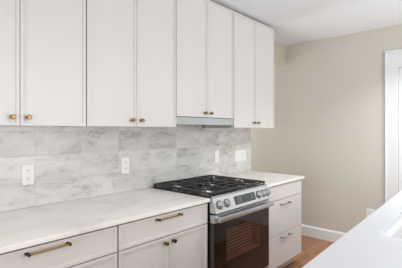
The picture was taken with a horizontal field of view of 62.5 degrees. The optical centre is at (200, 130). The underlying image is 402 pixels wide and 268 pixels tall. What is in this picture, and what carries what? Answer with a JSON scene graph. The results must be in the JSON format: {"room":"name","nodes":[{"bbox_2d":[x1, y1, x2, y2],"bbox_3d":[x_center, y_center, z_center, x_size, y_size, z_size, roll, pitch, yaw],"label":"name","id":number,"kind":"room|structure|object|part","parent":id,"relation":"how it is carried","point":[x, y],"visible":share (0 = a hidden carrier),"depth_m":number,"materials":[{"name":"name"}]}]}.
{"room":"kitchen","nodes":[
{"label":"kitchen","id":0,"kind":"room"},
{"bbox_2d":[0,41,284,212],"bbox_3d":[-0.881,0.114,2.420,0.130,2.574,6.002,0,0,42],"label":"wall","id":1,"kind":"structure","parent":0,"point":[279,49],"depth_m":4.48,"materials":[{"name":"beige paint"}]},
{"bbox_2d":[0,0,85,125],"bbox_3d":[-1.065,-0.599,1.854,0.337,1.147,0.760,0,0,42],"label":"upper cabinet","id":2,"kind":"object","parent":1,"relation":"attached to","point":[43,42],"visible":1,"depth_m":1.85,"materials":[{"name":"white wood"}]},
{"bbox_3d":[-1.094,-0.583,1.625,0.020,1.115,0.375,0,0,42],"label":"door","id":3,"kind":"part","parent":2,"relation":"part of","materials":[{"name":"white wood"}]},
{"bbox_2d":[0,124,250,211],"bbox_3d":[-0.570,0.144,2.660,0.010,0.686,3.475,0,0,42],"label":"tile backsplash","id":4,"kind":"structure","parent":1,"relation":"attached to","point":[71,163],"depth_m":2.47,"materials":[{"name":"tile"}]},
{"bbox_2d":[22,164,33,184],"bbox_3d":[-1.083,0.278,2.075,0.008,0.125,0.074,0,0,42],"label":"wall outlet","id":5,"kind":"object","parent":4,"relation":"attached to","point":[27,170],"visible":1,"depth_m":2.07,"materials":[{"name":"white plastic"}]},
{"bbox_2d":[121,157,128,173],"bbox_3d":[-0.596,0.278,2.617,0.008,0.125,0.074,0,0,42],"label":"wall outlet","id":6,"kind":"object","parent":4,"relation":"attached to","point":[124,161],"visible":1,"depth_m":2.61,"materials":[{"name":"white plastic"}]},
{"bbox_2d":[215,151,218,162],"bbox_3d":[0.167,0.280,3.464,0.008,0.122,0.072,0,0,42],"label":"light switch","id":7,"kind":"object","parent":4,"relation":"attached to","point":[216,152],"visible":1,"depth_m":3.46,"materials":[{"name":"white plastic"}]},
{"bbox_2d":[235,150,245,161],"bbox_3d":[0.448,0.288,3.777,0.008,0.123,0.196,0,0,42],"label":"light switch","id":8,"kind":"object","parent":4,"relation":"attached to","point":[240,155],"visible":1,"depth_m":3.77,"materials":[{"name":"white plastic"}]},
{"bbox_2d":[86,0,175,126],"bbox_3d":[-0.555,-0.599,2.420,0.337,1.147,0.760,0,0,42],"label":"upper cabinet","id":9,"kind":"object","parent":1,"relation":"attached to","point":[131,44],"visible":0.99,"depth_m":2.30,"materials":[{"name":"white wood"}]},
{"bbox_3d":[-0.584,-0.583,2.192,0.020,1.115,0.375,0,0,42],"label":"door","id":10,"kind":"part","parent":9,"relation":"part of","materials":[{"name":"white wood"}]},
{"bbox_3d":[-0.331,-0.583,2.473,0.020,1.115,0.375,0,0,42],"label":"door","id":11,"kind":"part","parent":9,"relation":"part of","materials":[{"name":"white wood"}]},
{"bbox_2d":[176,117,232,127],"bbox_3d":[-0.054,-0.062,2.994,0.302,0.089,0.756,0,0,42],"label":"range hood","id":12,"kind":"object","parent":1,"relation":"attached to","point":[205,122],"visible":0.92,"depth_m":2.91,"materials":[{"name":"silver metal"}]},
{"bbox_2d":[176,0,232,118],"bbox_3d":[-0.043,-0.641,2.984,0.329,1.061,0.760,0,0,42],"label":"upper cabinet","id":13,"kind":"object","parent":1,"relation":"attached to","point":[204,28],"visible":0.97,"depth_m":2.87,"materials":[{"name":"white wood"}]},
{"bbox_3d":[-0.075,-0.625,2.758,0.020,1.029,0.375,0,0,42],"label":"door","id":14,"kind":"part","parent":13,"relation":"part of","materials":[{"name":"white wood"}]},
{"bbox_3d":[0.178,-0.625,3.040,0.020,1.029,0.375,0,0,42],"label":"door","id":15,"kind":"part","parent":13,"relation":"part of","materials":[{"name":"white wood"}]},
{"bbox_2d":[230,11,273,127],"bbox_3d":[0.467,-0.599,3.557,0.337,1.147,0.769,0,0,42],"label":"upper cabinet","id":16,"kind":"object","parent":1,"relation":"attached to","point":[253,41],"visible":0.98,"depth_m":3.43,"materials":[{"name":"white wood"}]},
{"bbox_3d":[0.436,-0.583,3.326,0.020,1.115,0.380,0,0,42],"label":"door","id":17,"kind":"part","parent":16,"relation":"part of","materials":[{"name":"white wood"}]},
{"bbox_3d":[0.693,-0.583,3.611,0.020,1.115,0.380,0,0,42],"label":"door","id":18,"kind":"part","parent":16,"relation":"part of","materials":[{"name":"white wood"}]},
{"bbox_2d":[210,0,401,45],"bbox_3d":[0.123,-1.223,1.517,6.970,0.100,6.242,0,0,42],"label":"ceiling","id":19,"kind":"structure","parent":0,"point":[292,22],"depth_m":3.36,"materials":[{"name":"paint"}]},
{"bbox_2d":[283,235,333,267],"bbox_3d":[0.123,1.451,1.517,6.970,0.100,6.242,0,0,42],"label":"floor","id":20,"kind":"structure","parent":0,"point":[311,247],"depth_m":3.86,"materials":[{"name":"brown wood"}]},
{"bbox_2d":[0,225,116,267],"bbox_3d":[-0.937,0.957,1.744,0.674,0.888,0.751,0,0,42],"label":"base cabinet","id":21,"kind":"object","parent":20,"relation":"on","point":[97,248],"visible":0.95,"depth_m":1.63,"materials":[{"name":"white wood"}]},
{"bbox_3d":[-0.692,0.548,1.524,0.010,0.010,0.200,0,0,42],"label":"handle","id":22,"kind":"part","parent":21,"relation":"part of","materials":[{"name":"gold metal"}]},
{"bbox_3d":[-0.589,0.980,1.683,0.020,0.618,0.370,0,0,42],"label":"door","id":23,"kind":"part","parent":21,"relation":"part of","materials":[{"name":"white wood"}]},
{"bbox_2d":[0,188,209,253],"bbox_3d":[-0.830,0.499,1.866,0.664,0.025,1.946,0,0,42],"label":"countertop","id":24,"kind":"structure","parent":21,"relation":"on","point":[27,227],"depth_m":1.92,"materials":[{"name":"stone"}]},
{"bbox_2d":[116,203,206,267],"bbox_3d":[-0.432,0.957,2.305,0.674,0.888,0.750,0,0,42],"label":"base cabinet","id":25,"kind":"object","parent":20,"relation":"on","point":[177,238],"visible":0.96,"depth_m":2.09,"materials":[{"name":"white wood"}]},
{"bbox_3d":[-0.334,0.980,1.966,0.020,0.618,0.370,0,0,42],"label":"door","id":26,"kind":"part","parent":25,"relation":"part of","materials":[{"name":"white wood"}]},
{"bbox_3d":[-0.188,0.548,2.085,0.010,0.010,0.200,0,0,42],"label":"handle","id":27,"kind":"part","parent":25,"relation":"part of","materials":[{"name":"gold metal"}]},
{"bbox_3d":[-0.084,0.980,2.244,0.020,0.618,0.370,0,0,42],"label":"door","id":28,"kind":"part","parent":25,"relation":"part of","materials":[{"name":"white wood"}]},
{"bbox_2d":[152,175,273,267],"bbox_3d":[0.109,0.925,2.847,0.744,0.952,0.760,0,0,42],"label":"gas range","id":29,"kind":"object","parent":20,"relation":"on","point":[237,223],"visible":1,"depth_m":2.66,"materials":[{"name":"silver metal"}]},
{"bbox_2d":[153,179,266,198],"bbox_3d":[0.087,0.485,2.867,0.661,0.016,0.758,0,0,42],"label":"cooktop","id":30,"kind":"object","parent":29,"relation":"in","point":[248,189],"depth_m":2.70,"materials":[{"name":"black metal"}]},
{"bbox_3d":[0.330,0.895,2.648,0.037,0.582,0.752,0,0,42],"label":"oven door","id":31,"kind":"part","parent":29,"relation":"part of","materials":[{"name":"black glass"}]},
{"bbox_3d":[0.333,0.637,2.646,0.045,0.058,0.756,0,0,42],"label":"door trim","id":32,"kind":"part","parent":29,"relation":"part of","materials":[{"name":"silver metal"}]},
{"bbox_3d":[0.339,0.542,2.640,0.062,0.106,0.760,0,0,42],"label":"control panel","id":33,"kind":"part","parent":29,"relation":"part of","materials":[{"name":"silver metal"}]},
{"bbox_3d":[0.378,0.636,2.606,0.022,0.038,0.746,0,0,42],"label":"door handle","id":34,"kind":"part","parent":29,"relation":"part of","materials":[{"name":"silver metal"}]},
{"bbox_2d":[268,179,300,267],"bbox_3d":[0.590,0.957,3.437,0.681,0.888,0.736,0,0,42],"label":"base cabinet","id":35,"kind":"object","parent":20,"relation":"on","point":[285,215],"visible":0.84,"depth_m":3.23,"materials":[{"name":"white wood"}]},
{"bbox_2d":[214,171,304,186],"bbox_3d":[0.593,0.499,3.448,0.664,0.025,0.771,0,0,42],"label":"countertop","id":36,"kind":"structure","parent":35,"relation":"on","point":[271,179],"depth_m":3.41,"materials":[{"name":"stone"}]},
{"bbox_3d":[0.807,1.141,3.234,0.020,0.295,0.718,0,0,42],"label":"drawer","id":37,"kind":"part","parent":35,"relation":"part of","materials":[{"name":"white wood"}]},
{"bbox_3d":[0.807,0.591,3.234,0.020,0.134,0.718,0,0,42],"label":"drawer","id":38,"kind":"part","parent":35,"relation":"part of","materials":[{"name":"white wood"}]},
{"bbox_3d":[0.807,0.827,3.234,0.020,0.325,0.718,0,0,42],"label":"drawer","id":39,"kind":"part","parent":35,"relation":"part of","materials":[{"name":"white wood"}]},
{"bbox_2d":[302,191,401,267],"bbox_3d":[1.406,0.944,1.706,1.015,0.914,2.700,0,0,42],"label":"kitchen island","id":40,"kind":"object","parent":20,"relation":"on","point":[365,245],"visible":1,"depth_m":1.39,"materials":[{"name":"white stone"}]},
{"bbox_2d":[383,218,401,238],"bbox_3d":[1.235,0.621,1.699,0.460,0.206,0.800,0,0,42],"label":"undermount sink","id":41,"kind":"object","parent":40,"relation":"in","point":[395,231],"visible":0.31,"depth_m":1.75,"materials":[{"name":"white ceramic"}]},
{"bbox_2d":[251,24,401,232],"bbox_3d":[2.136,0.114,3.823,6.820,2.574,0.120,0,0,42],"label":"wall","id":42,"kind":"structure","parent":0,"point":[328,130],"depth_m":4.17,"materials":[{"name":"beige paint"}]},
{"bbox_2d":[301,224,345,241],"bbox_3d":[0.887,1.331,4.856,3.240,0.140,0.016,0,0,42],"label":"baseboard","id":43,"kind":"structure","parent":42,"relation":"attached to","point":[310,231],"depth_m":4.25,"materials":[{"name":"white paint"}]},
{"bbox_2d":[366,208,374,217],"bbox_3d":[1.980,0.986,3.876,0.090,0.130,0.008,0,0,42],"label":"wall outlet","id":44,"kind":"object","parent":42,"relation":"attached to","point":[368,211],"visible":0.52,"depth_m":3.88,"materials":[{"name":"white plastic"}]},
{"bbox_2d":[385,49,401,202],"bbox_3d":[2.520,0.254,3.393,1.135,2.295,0.107,0,0,42],"label":"door frame","id":45,"kind":"structure","parent":42,"relation":"in","point":[393,58],"depth_m":3.71,"materials":[{"name":"white paint"}]}
]}

